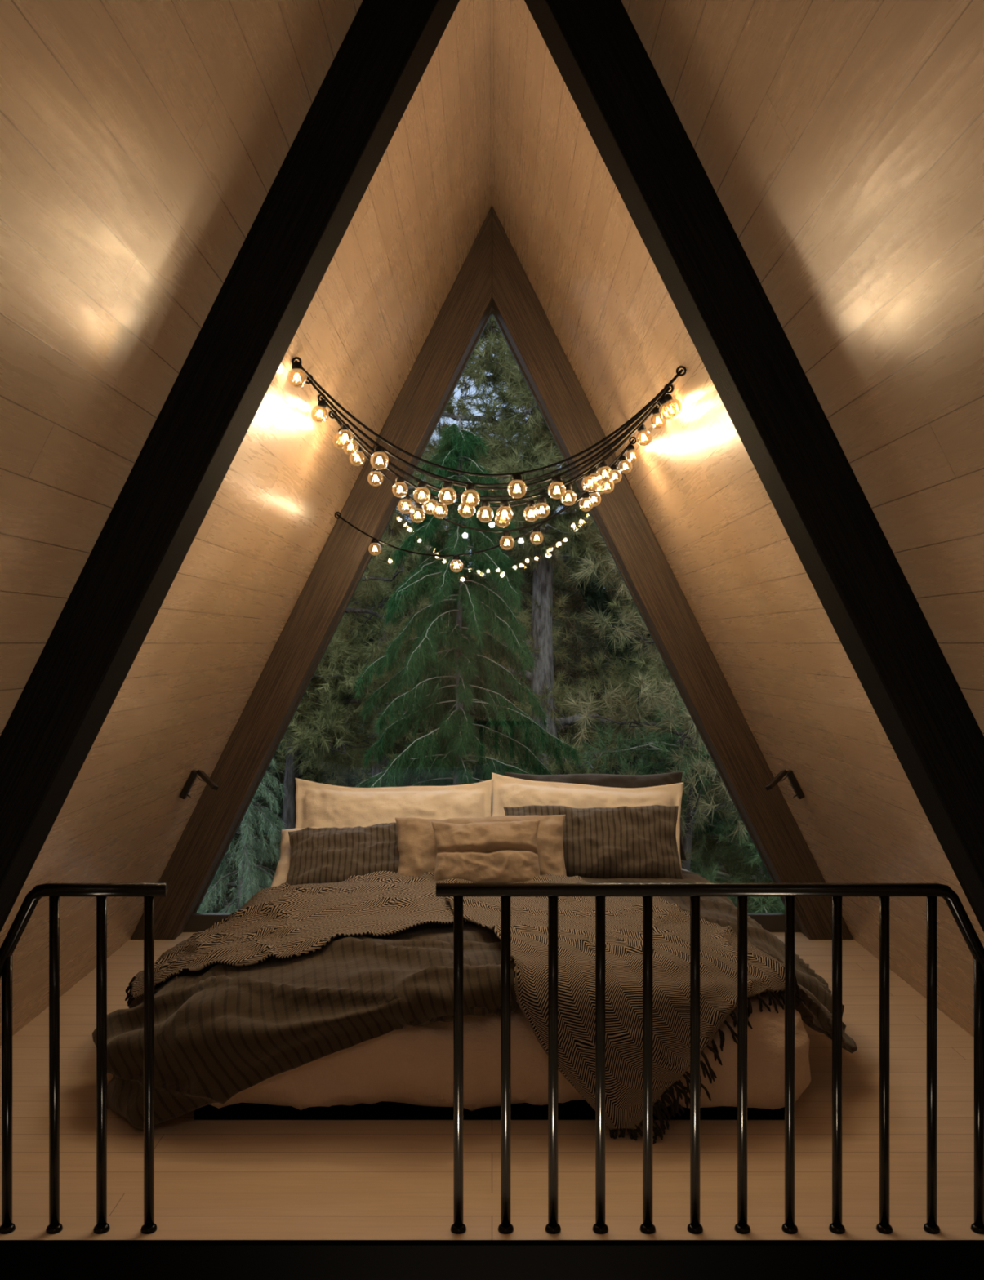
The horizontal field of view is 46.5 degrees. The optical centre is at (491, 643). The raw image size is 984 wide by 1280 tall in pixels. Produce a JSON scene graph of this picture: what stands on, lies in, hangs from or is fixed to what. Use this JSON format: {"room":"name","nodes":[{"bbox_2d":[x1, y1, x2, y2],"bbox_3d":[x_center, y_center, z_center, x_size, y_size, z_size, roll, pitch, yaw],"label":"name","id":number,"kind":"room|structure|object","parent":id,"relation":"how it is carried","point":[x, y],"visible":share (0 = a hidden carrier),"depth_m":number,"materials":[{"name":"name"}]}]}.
{"room":"loft bedroom","nodes":[
{"label":"loft bedroom","id":0,"kind":"room"},
{"bbox_2d":[0,0,491,1045],"bbox_3d":[-1.612,0.962,1.300,3.225,6.176,9.000,0,0,0],"label":"wall","id":1,"kind":"structure","parent":0,"point":[143,143],"depth_m":2.60,"materials":[{"name":"beige wood"}]},
{"bbox_2d":[178,769,218,799],"bbox_3d":[-1.269,0.624,5.018,0.258,0.131,0.080,0,0,38],"label":"reading lamp","id":2,"kind":"object","parent":1,"relation":"attached to","point":[192,776],"visible":1,"depth_m":5.05,"materials":[{"name":"black metal"}]},
{"bbox_2d":[0,0,459,931],"bbox_3d":[-0.878,-0.342,2.776,1.756,3.564,0.172,0,0,0],"label":"beam","id":3,"kind":"structure","parent":1,"relation":"attached to","point":[388,46],"depth_m":2.69,"materials":[{"name":"black wood"}]},
{"bbox_2d":[129,207,491,939],"bbox_3d":[-0.878,-0.342,5.640,1.756,3.564,0.160,0,0,0],"label":"trim","id":4,"kind":"structure","parent":1,"relation":"attached to","point":[467,304],"depth_m":5.56,"materials":[{"name":"brown wood"}]},
{"bbox_2d":[287,356,686,572],"bbox_3d":[-0.050,-0.602,4.471,1.392,0.561,1.931,0,0,0],"label":"string lights","id":5,"kind":"object","parent":1,"relation":"hanging from","point":[663,399],"visible":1,"depth_m":4.10,"materials":[{"name":"black rubber"}]},
{"bbox_2d":[291,361,302,371],"bbox_3d":[-0.602,-0.855,3.535,0.033,0.025,0.033,0,0,0],"label":"socket","id":6,"kind":"object","parent":5,"relation":"attached to","point":[296,366],"depth_m":3.52,"materials":[{"name":"black plastic"}]},
{"bbox_2d":[317,400,326,408],"bbox_3d":[-0.601,-0.847,4.059,0.033,0.025,0.033,17,0,0],"label":"socket","id":7,"kind":"object","parent":5,"relation":"attached to","point":[322,403],"depth_m":4.05,"materials":[{"name":"black plastic"}]},
{"bbox_2d":[340,423,349,430],"bbox_3d":[-0.522,-0.767,4.070,0.033,0.025,0.033,0,0,0],"label":"socket","id":8,"kind":"object","parent":5,"relation":"attached to","point":[344,426],"depth_m":4.05,"materials":[{"name":"black plastic"}]},
{"bbox_2d":[346,433,355,439],"bbox_3d":[-0.534,-0.778,4.332,0.033,0.025,0.033,0,0,0],"label":"socket","id":9,"kind":"object","parent":5,"relation":"attached to","point":[348,436],"depth_m":4.32,"materials":[{"name":"black plastic"}]},
{"bbox_2d":[352,444,361,451],"bbox_3d":[-0.516,-0.744,4.382,0.033,0.025,0.033,0,0,0],"label":"socket","id":10,"kind":"object","parent":5,"relation":"attached to","point":[354,447],"depth_m":4.37,"materials":[{"name":"black plastic"}]},
{"bbox_2d":[371,537,377,542],"bbox_3d":[-0.547,-0.477,5.356,0.033,0.025,0.033,0,0,0],"label":"socket","id":11,"kind":"object","parent":5,"relation":"attached to","point":[374,540],"depth_m":5.34,"materials":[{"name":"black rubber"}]},
{"bbox_2d":[371,465,379,471],"bbox_3d":[-0.449,-0.670,4.413,0.033,0.025,0.033,0,0,0],"label":"socket","id":12,"kind":"object","parent":5,"relation":"attached to","point":[373,469],"depth_m":4.40,"materials":[{"name":"black plastic"}]},
{"bbox_2d":[374,444,384,452],"bbox_3d":[-0.367,-0.632,3.738,0.033,0.025,0.033,0,0,0],"label":"socket","id":13,"kind":"object","parent":5,"relation":"attached to","point":[379,448],"depth_m":3.73,"materials":[{"name":"black plastic"}]},
{"bbox_2d":[395,475,404,482],"bbox_3d":[-0.346,-0.614,4.310,0.033,0.025,0.033,0,0,0],"label":"socket","id":14,"kind":"object","parent":5,"relation":"attached to","point":[399,479],"depth_m":4.30,"materials":[{"name":"black plastic"}]},
{"bbox_2d":[401,493,409,499],"bbox_3d":[-0.337,-0.570,4.465,0.033,0.025,0.033,0,0,0],"label":"socket","id":15,"kind":"object","parent":5,"relation":"attached to","point":[406,497],"depth_m":4.45,"materials":[{"name":"black plastic"}]},
{"bbox_2d":[413,502,421,508],"bbox_3d":[-0.291,-0.537,4.486,0.033,0.025,0.033,0,0,0],"label":"socket","id":16,"kind":"object","parent":5,"relation":"attached to","point":[416,505],"depth_m":4.47,"materials":[{"name":"black plastic"}]},
{"bbox_2d":[417,480,426,487],"bbox_3d":[-0.246,-0.555,4.014,0.033,0.025,0.033,0,0,0],"label":"socket","id":17,"kind":"object","parent":5,"relation":"attached to","point":[420,483],"depth_m":4.00,"materials":[{"name":"black plastic"}]},
{"bbox_2d":[426,493,435,499],"bbox_3d":[-0.231,-0.548,4.297,0.033,0.025,0.033,0,0,0],"label":"socket","id":18,"kind":"object","parent":5,"relation":"attached to","point":[432,496],"depth_m":4.29,"materials":[{"name":"black plastic"}]},
{"bbox_2d":[435,497,444,503],"bbox_3d":[-0.194,-0.533,4.292,0.033,0.025,0.033,0,0,0],"label":"socket","id":19,"kind":"object","parent":5,"relation":"attached to","point":[437,501],"depth_m":4.28,"materials":[{"name":"black plastic"}]},
{"bbox_2d":[442,480,452,488],"bbox_3d":[-0.149,-0.527,3.815,0.033,0.025,0.033,0,0,0],"label":"socket","id":20,"kind":"object","parent":5,"relation":"attached to","point":[446,484],"depth_m":3.80,"materials":[{"name":"black plastic"}]},
{"bbox_2d":[452,555,459,559],"bbox_3d":[-0.162,-0.388,5.203,0.033,0.025,0.033,0,0,0],"label":"socket","id":21,"kind":"object","parent":5,"relation":"attached to","point":[455,557],"depth_m":5.19,"materials":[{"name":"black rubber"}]},
{"bbox_2d":[463,494,471,502],"bbox_3d":[-0.088,-0.503,3.994,0.033,0.025,0.033,0,0,0],"label":"socket","id":22,"kind":"object","parent":5,"relation":"attached to","point":[465,497],"depth_m":3.98,"materials":[{"name":"black plastic"}]},
{"bbox_2d":[465,483,475,490],"bbox_3d":[-0.070,-0.505,3.711,0.033,0.025,0.033,0,0,0],"label":"socket","id":23,"kind":"object","parent":5,"relation":"attached to","point":[469,486],"depth_m":3.70,"materials":[{"name":"black plastic"}]},
{"bbox_2d":[480,500,489,506],"bbox_3d":[-0.024,-0.501,4.127,0.033,0.025,0.033,0,0,0],"label":"socket","id":24,"kind":"object","parent":5,"relation":"attached to","point":[484,503],"depth_m":4.12,"materials":[{"name":"black plastic"}]},
{"bbox_2d":[499,500,509,506],"bbox_3d":[0.045,-0.502,4.135,0.033,0.025,0.033,0,0,0],"label":"socket","id":25,"kind":"object","parent":5,"relation":"attached to","point":[503,503],"depth_m":4.12,"materials":[{"name":"black plastic"}]},
{"bbox_2d":[502,530,511,536],"bbox_3d":[0.061,-0.445,4.648,0.033,0.025,0.033,0,0,0],"label":"socket","id":26,"kind":"object","parent":5,"relation":"attached to","point":[505,533],"depth_m":4.64,"materials":[{"name":"black plastic"}]},
{"bbox_2d":[511,472,522,479],"bbox_3d":[0.079,-0.521,3.600,0.033,0.025,0.033,0,0,0],"label":"socket","id":27,"kind":"object","parent":5,"relation":"attached to","point":[515,476],"depth_m":3.59,"materials":[{"name":"black plastic"}]},
{"bbox_2d":[526,500,535,506],"bbox_3d":[0.146,-0.516,4.253,0.033,0.025,0.033,0,0,0],"label":"socket","id":28,"kind":"object","parent":5,"relation":"attached to","point":[530,503],"depth_m":4.24,"materials":[{"name":"black plastic"}]},
{"bbox_2d":[533,526,540,532],"bbox_3d":[0.197,-0.501,5.062,0.033,0.025,0.033,0,0,0],"label":"socket","id":29,"kind":"object","parent":5,"relation":"attached to","point":[536,529],"depth_m":5.05,"materials":[{"name":"black plastic"}]},
{"bbox_2d":[537,497,546,502],"bbox_3d":[0.185,-0.529,4.249,0.033,0.025,0.033,0,0,0],"label":"socket","id":30,"kind":"object","parent":5,"relation":"attached to","point":[540,500],"depth_m":4.24,"materials":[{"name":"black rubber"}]},
{"bbox_2d":[551,475,561,482],"bbox_3d":[0.218,-0.551,3.859,0.033,0.025,0.033,0,0,0],"label":"socket","id":31,"kind":"object","parent":5,"relation":"attached to","point":[557,478],"depth_m":3.85,"materials":[{"name":"black plastic"}]},
{"bbox_2d":[564,484,572,490],"bbox_3d":[0.282,-0.574,4.237,0.033,0.025,0.033,0,0,0],"label":"socket","id":32,"kind":"object","parent":5,"relation":"attached to","point":[568,486],"depth_m":4.22,"materials":[{"name":"black plastic"}]},
{"bbox_2d":[582,492,589,497],"bbox_3d":[0.394,-0.618,4.802,0.033,0.025,0.033,0,0,0],"label":"socket","id":33,"kind":"object","parent":5,"relation":"attached to","point":[585,495],"depth_m":4.79,"materials":[{"name":"black plastic"}]},
{"bbox_2d":[585,470,594,476],"bbox_3d":[0.361,-0.625,4.228,0.033,0.025,0.033,0,0,0],"label":"socket","id":34,"kind":"object","parent":5,"relation":"attached to","point":[590,473],"depth_m":4.21,"materials":[{"name":"black plastic"}]},
{"bbox_2d":[590,466,597,473],"bbox_3d":[0.376,-0.636,4.227,0.033,0.025,0.033,0,0,0],"label":"socket","id":35,"kind":"object","parent":5,"relation":"attached to","point":[594,470],"depth_m":4.21,"materials":[{"name":"black plastic"}]},
{"bbox_2d":[598,460,607,467],"bbox_3d":[0.409,-0.659,4.223,0.033,0.025,0.033,-12,0,0],"label":"socket","id":36,"kind":"object","parent":5,"relation":"attached to","point":[603,464],"depth_m":4.21,"materials":[{"name":"black plastic"}]},
{"bbox_2d":[602,474,608,479],"bbox_3d":[0.479,-0.699,4.840,0.033,0.025,0.033,-12,0,0],"label":"bulb","id":37,"kind":"object","parent":5,"relation":"attached to","point":[606,477],"depth_m":4.83,"materials":[{"name":"yellow glass"}]},
{"bbox_2d":[609,464,617,470],"bbox_3d":[0.517,-0.744,4.858,0.033,0.025,0.033,-6,0,0],"label":"socket","id":38,"kind":"object","parent":5,"relation":"attached to","point":[613,467],"depth_m":4.85,"materials":[{"name":"black plastic"}]},
{"bbox_2d":[618,454,626,461],"bbox_3d":[0.556,-0.787,4.875,0.033,0.025,0.033,-18,0,0],"label":"socket","id":39,"kind":"object","parent":5,"relation":"attached to","point":[622,458],"depth_m":4.86,"materials":[{"name":"black plastic"}]},
{"bbox_2d":[626,444,634,450],"bbox_3d":[0.591,-0.835,4.892,0.033,0.025,0.033,-14,0,0],"label":"socket","id":40,"kind":"object","parent":5,"relation":"attached to","point":[629,447],"depth_m":4.88,"materials":[{"name":"black plastic"}]},
{"bbox_2d":[637,424,645,431],"bbox_3d":[0.549,-0.790,4.207,0.033,0.025,0.033,-14,0,0],"label":"socket","id":41,"kind":"object","parent":5,"relation":"attached to","point":[641,428],"depth_m":4.19,"materials":[{"name":"black plastic"}]},
{"bbox_2d":[652,407,658,414],"bbox_3d":[0.602,-0.851,4.201,0.033,0.025,0.033,-13,0,0],"label":"socket","id":42,"kind":"object","parent":5,"relation":"attached to","point":[655,410],"depth_m":4.19,"materials":[{"name":"black plastic"}]},
{"bbox_2d":[658,396,666,405],"bbox_3d":[0.586,-0.826,3.908,0.033,0.025,0.033,-23,0,0],"label":"socket","id":43,"kind":"object","parent":5,"relation":"attached to","point":[662,400],"depth_m":3.90,"materials":[{"name":"black plastic"}]},
{"bbox_2d":[663,394,672,401],"bbox_3d":[0.598,-0.835,3.903,0.033,0.025,0.033,-31,0,0],"label":"socket","id":44,"kind":"object","parent":5,"relation":"attached to","point":[667,397],"depth_m":3.89,"materials":[{"name":"black plastic"}]},
{"bbox_2d":[192,305,784,913],"bbox_3d":[0.000,-0.158,5.758,3.096,3.147,0.045,0,0,0],"label":"window","id":45,"kind":"structure","parent":1,"relation":"in","point":[491,310],"depth_m":5.74,"materials":[{"name":"brown wood"}]},
{"bbox_2d":[0,932,983,1239],"bbox_3d":[0.000,1.550,4.282,3.716,0.220,3.035,0,0,0],"label":"floor","id":46,"kind":"structure","parent":0,"point":[215,1180],"depth_m":3.19,"materials":[{"name":"beige wood"}]},
{"bbox_2d":[0,883,167,1234],"bbox_3d":[-1.158,1.014,2.810,0.717,0.851,0.038,0,0,0],"label":"loft railing","id":47,"kind":"object","parent":46,"relation":"on","point":[54,891],"visible":1,"depth_m":2.80,"materials":[{"name":"black metal"}]},
{"bbox_2d":[193,992,810,1119],"bbox_3d":[0.001,1.258,4.431,2.005,0.393,2.116,0,0,0],"label":"mattress","id":48,"kind":"object","parent":46,"relation":"on","point":[406,1073],"visible":0.1,"depth_m":3.42,"materials":[{"name":"beige fabric"}]},
{"bbox_3d":[0.002,1.201,4.840,2.007,0.306,1.181,0,0,0],"label":"sheet","id":49,"kind":"object","parent":48,"relation":"on","visible":0},
{"bbox_2d":[270,826,364,887],"bbox_3d":[-0.557,0.969,5.074,0.823,0.276,0.400,0,0,0],"label":"pillow","id":50,"kind":"object","parent":49,"relation":"on","point":[280,877],"visible":0.06,"depth_m":5.04,"materials":[{"name":"white fabric"}]},
{"bbox_2d":[284,822,399,885],"bbox_3d":[-0.479,0.932,4.966,0.842,0.289,0.322,0,0,-3],"label":"pillow","id":51,"kind":"object","parent":49,"relation":"on","point":[321,855],"visible":0.47,"depth_m":4.90,"materials":[{"name":"fabric"}]},
{"bbox_2d":[295,777,493,828],"bbox_3d":[-0.458,0.851,5.280,0.930,0.439,0.223,0,0,0],"label":"pillow","id":52,"kind":"object","parent":49,"relation":"on","point":[318,805],"visible":0.45,"depth_m":5.27,"materials":[{"name":"white fabric"}]},
{"bbox_2d":[92,870,857,1128],"bbox_3d":[-0.060,1.196,4.227,2.580,0.459,1.861,0,0,0],"label":"duvet","id":53,"kind":"object","parent":49,"relation":"on","point":[221,1030],"visible":0.41,"depth_m":3.44,"materials":[{"name":"fabric"}]},
{"bbox_2d":[124,871,805,1144],"bbox_3d":[-0.146,1.182,4.056,2.284,0.513,1.553,0,0,0],"label":"throw blanket","id":54,"kind":"object","parent":53,"relation":"on","point":[282,921],"visible":0.75,"depth_m":3.65,"materials":[{"name":"fabric"}]},
{"bbox_2d":[395,814,566,876],"bbox_3d":[-0.045,0.889,4.827,0.740,0.312,0.210,0,0,0],"label":"cushion","id":55,"kind":"object","parent":53,"relation":"on","point":[416,846],"visible":0.34,"depth_m":4.81,"materials":[{"name":"beige fabric"}]},
{"bbox_2d":[431,819,539,883],"bbox_3d":[-0.022,0.871,4.688,0.455,0.278,0.207,0,0,-1],"label":"cushion","id":56,"kind":"object","parent":53,"relation":"on","point":[498,851],"visible":0.89,"depth_m":4.64,"materials":[{"name":"beige fabric"}]},
{"bbox_2d":[502,804,684,879],"bbox_3d":[0.440,0.872,4.996,0.782,0.316,0.263,0,0,1],"label":"pillow","id":57,"kind":"object","parent":53,"relation":"on","point":[624,842],"visible":0.7,"depth_m":4.93,"materials":[{"name":"fabric"}]},
{"bbox_2d":[491,772,683,870],"bbox_3d":[0.435,0.852,5.302,0.926,0.482,0.223,0,0,1],"label":"pillow","id":58,"kind":"object","parent":49,"relation":"on","point":[508,792],"visible":0.28,"depth_m":5.30,"materials":[{"name":"white fabric"}]},
{"bbox_2d":[504,771,686,860],"bbox_3d":[0.491,0.824,5.463,0.862,0.410,0.197,0,0,-1],"label":"pillow","id":59,"kind":"object","parent":49,"relation":"on","point":[612,780],"visible":0.16,"depth_m":5.47,"materials":[{"name":"grey fabric"}]},
{"bbox_2d":[435,883,983,1234],"bbox_3d":[0.690,1.014,2.810,1.654,0.851,0.038,0,0,0],"label":"loft railing","id":60,"kind":"object","parent":46,"relation":"on","point":[647,891],"visible":1,"depth_m":2.80,"materials":[{"name":"black metal"}]},
{"bbox_2d":[491,0,983,1037],"bbox_3d":[1.612,0.962,1.300,3.225,6.176,9.000,0,0,0],"label":"wall","id":61,"kind":"structure","parent":0,"point":[840,143],"depth_m":2.61,"materials":[{"name":"beige wood"}]},
{"bbox_2d":[0,1240,983,1279],"bbox_3d":[0.000,1.590,2.752,3.556,0.300,0.024,0,0,0],"label":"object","id":62,"kind":"structure","parent":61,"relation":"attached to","point":[20,1260],"depth_m":2.74,"materials":[{"name":"black paint"}]},
{"bbox_2d":[182,912,800,932],"bbox_3d":[0.000,1.396,5.725,3.140,0.087,0.044,0,0,0],"label":"trim","id":63,"kind":"structure","parent":61,"relation":"attached to","point":[197,922],"depth_m":5.70,"materials":[{"name":"brown wood"}]},
{"bbox_2d":[491,206,853,939],"bbox_3d":[0.878,-0.342,5.640,1.756,3.564,0.160,0,0,0],"label":"trim","id":64,"kind":"structure","parent":61,"relation":"attached to","point":[515,303],"depth_m":5.56,"materials":[{"name":"brown wood"}]},
{"bbox_2d":[524,0,983,931],"bbox_3d":[0.878,-0.342,2.776,1.756,3.564,0.172,0,0,0],"label":"beam","id":65,"kind":"structure","parent":61,"relation":"attached to","point":[594,46],"depth_m":2.69,"materials":[{"name":"black wood"}]},
{"bbox_2d":[764,769,804,799],"bbox_3d":[1.269,0.624,5.018,0.258,0.131,0.080,0,0,-38],"label":"reading lamp","id":66,"kind":"object","parent":61,"relation":"attached to","point":[789,774],"visible":1,"depth_m":5.05,"materials":[{"name":"black metal"}]},
{"label":"outside","id":67,"kind":"structure","parent":0,"visible":0},
{"bbox_3d":[0.000,4.100,22.000,60.000,0.100,32.200,0,0,0],"label":"ground","id":68,"kind":"structure","parent":67,"visible":0},
{"bbox_2d":[196,756,285,912],"bbox_3d":[-1.760,2.218,7.876,1.845,3.758,1.953,0,0,-35],"label":"tree","id":69,"kind":"object","parent":68,"relation":"on","point":[246,865],"visible":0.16,"depth_m":7.93,"materials":[{"name":"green plant"}]},
{"bbox_2d":[200,777,327,912],"bbox_3d":[-3.578,0.535,14.203,4.414,7.210,3.777,0,0,33],"label":"pine","id":70,"kind":"object","parent":68,"relation":"on","point":[236,837],"visible":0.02,"depth_m":13.44,"materials":[{"name":"green plant"}]},
{"bbox_2d":[200,499,455,912],"bbox_3d":[-1.672,1.043,13.808,4.414,6.165,3.777,0,0,-13],"label":"pine","id":71,"kind":"object","parent":68,"relation":"on","point":[350,782],"visible":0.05,"depth_m":13.42,"materials":[{"name":"green plant"}]},
{"bbox_2d":[269,497,456,829],"bbox_3d":[-1.398,1.243,9.842,2.221,5.611,2.799,0,0,41],"label":"pine tree","id":72,"kind":"object","parent":68,"relation":"on","point":[327,713],"visible":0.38,"depth_m":9.85,"materials":[{"name":"green plant"}]},
{"bbox_2d":[340,382,478,776],"bbox_3d":[-1.124,0.622,12.312,2.294,6.853,2.834,0,0,-24],"label":"pine tree","id":73,"kind":"object","parent":68,"relation":"on","point":[394,527],"visible":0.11,"depth_m":12.01,"materials":[{"name":"green plant"}]},
{"bbox_2d":[361,551,501,782],"bbox_3d":[-0.965,1.181,18.166,3.777,5.882,4.414,0,0,-26],"label":"pine","id":74,"kind":"object","parent":68,"relation":"on","point":[468,551],"visible":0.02,"depth_m":17.93,"materials":[{"name":"green plant"}]},
{"bbox_2d":[364,580,528,786],"bbox_3d":[-0.239,1.586,15.343,3.777,5.049,4.414,0,0,8],"label":"pine","id":75,"kind":"object","parent":68,"relation":"on","point":[402,747],"visible":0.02,"depth_m":14.56,"materials":[{"name":"green plant"}]},
{"bbox_2d":[350,417,583,816],"bbox_3d":[-0.296,1.158,8.923,2.534,5.768,1.925,0,0,0],"label":"spruce tree","id":76,"kind":"object","parent":68,"relation":"on","point":[455,739],"visible":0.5,"depth_m":8.59,"materials":[{"name":"green plant"}]},
{"bbox_2d":[435,507,592,744],"bbox_3d":[0.449,0.895,17.657,4.414,6.470,3.777,0,0,7],"label":"pine","id":77,"kind":"object","parent":68,"relation":"on","point":[497,541],"visible":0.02,"depth_m":17.05,"materials":[{"name":"green plant"}]},
{"bbox_2d":[375,313,673,801],"bbox_3d":[0.374,-0.286,10.812,4.684,8.668,3.086,0,0,-3],"label":"pine tree","id":78,"kind":"object","parent":68,"relation":"on","point":[538,446],"visible":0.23,"depth_m":10.82,"materials":[{"name":"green plant"}]},
{"bbox_2d":[430,506,685,805],"bbox_3d":[0.941,1.135,14.498,4.414,5.976,3.777,0,0,35],"label":"tree","id":79,"kind":"object","parent":68,"relation":"on","point":[579,646],"visible":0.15,"depth_m":13.70,"materials":[{"name":"green plant"}]},
{"bbox_2d":[577,506,711,853],"bbox_3d":[2.030,1.034,14.927,4.414,6.185,3.777,0,0,-28],"label":"pine","id":80,"kind":"object","parent":68,"relation":"on","point":[620,603],"visible":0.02,"depth_m":14.13,"materials":[{"name":"green plant"}]},
{"bbox_2d":[559,532,747,871],"bbox_3d":[1.165,1.531,7.475,1.804,5.028,1.530,0,0,0],"label":"pine tree","id":81,"kind":"object","parent":68,"relation":"on","point":[693,803],"visible":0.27,"depth_m":7.59,"materials":[{"name":"green plant"}]},
{"bbox_2d":[570,500,739,905],"bbox_3d":[2.079,0.785,10.412,2.651,6.528,2.682,0,0,29],"label":"pine tree","id":82,"kind":"object","parent":68,"relation":"on","point":[628,607],"visible":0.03,"depth_m":10.40,"materials":[{"name":"green plant"}]},
{"bbox_2d":[578,698,784,912],"bbox_3d":[1.803,2.136,8.083,2.458,3.825,2.388,0,0,37],"label":"tree","id":83,"kind":"object","parent":68,"relation":"on","point":[706,865],"visible":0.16,"depth_m":8.07,"materials":[{"name":"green plant"}]},
{"bbox_2d":[682,792,773,912],"bbox_3d":[3.465,1.585,13.917,3.777,5.051,4.414,0,0,-1],"label":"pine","id":84,"kind":"object","parent":68,"relation":"on","point":[701,793],"visible":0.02,"depth_m":13.44,"materials":[{"name":"green plant"}]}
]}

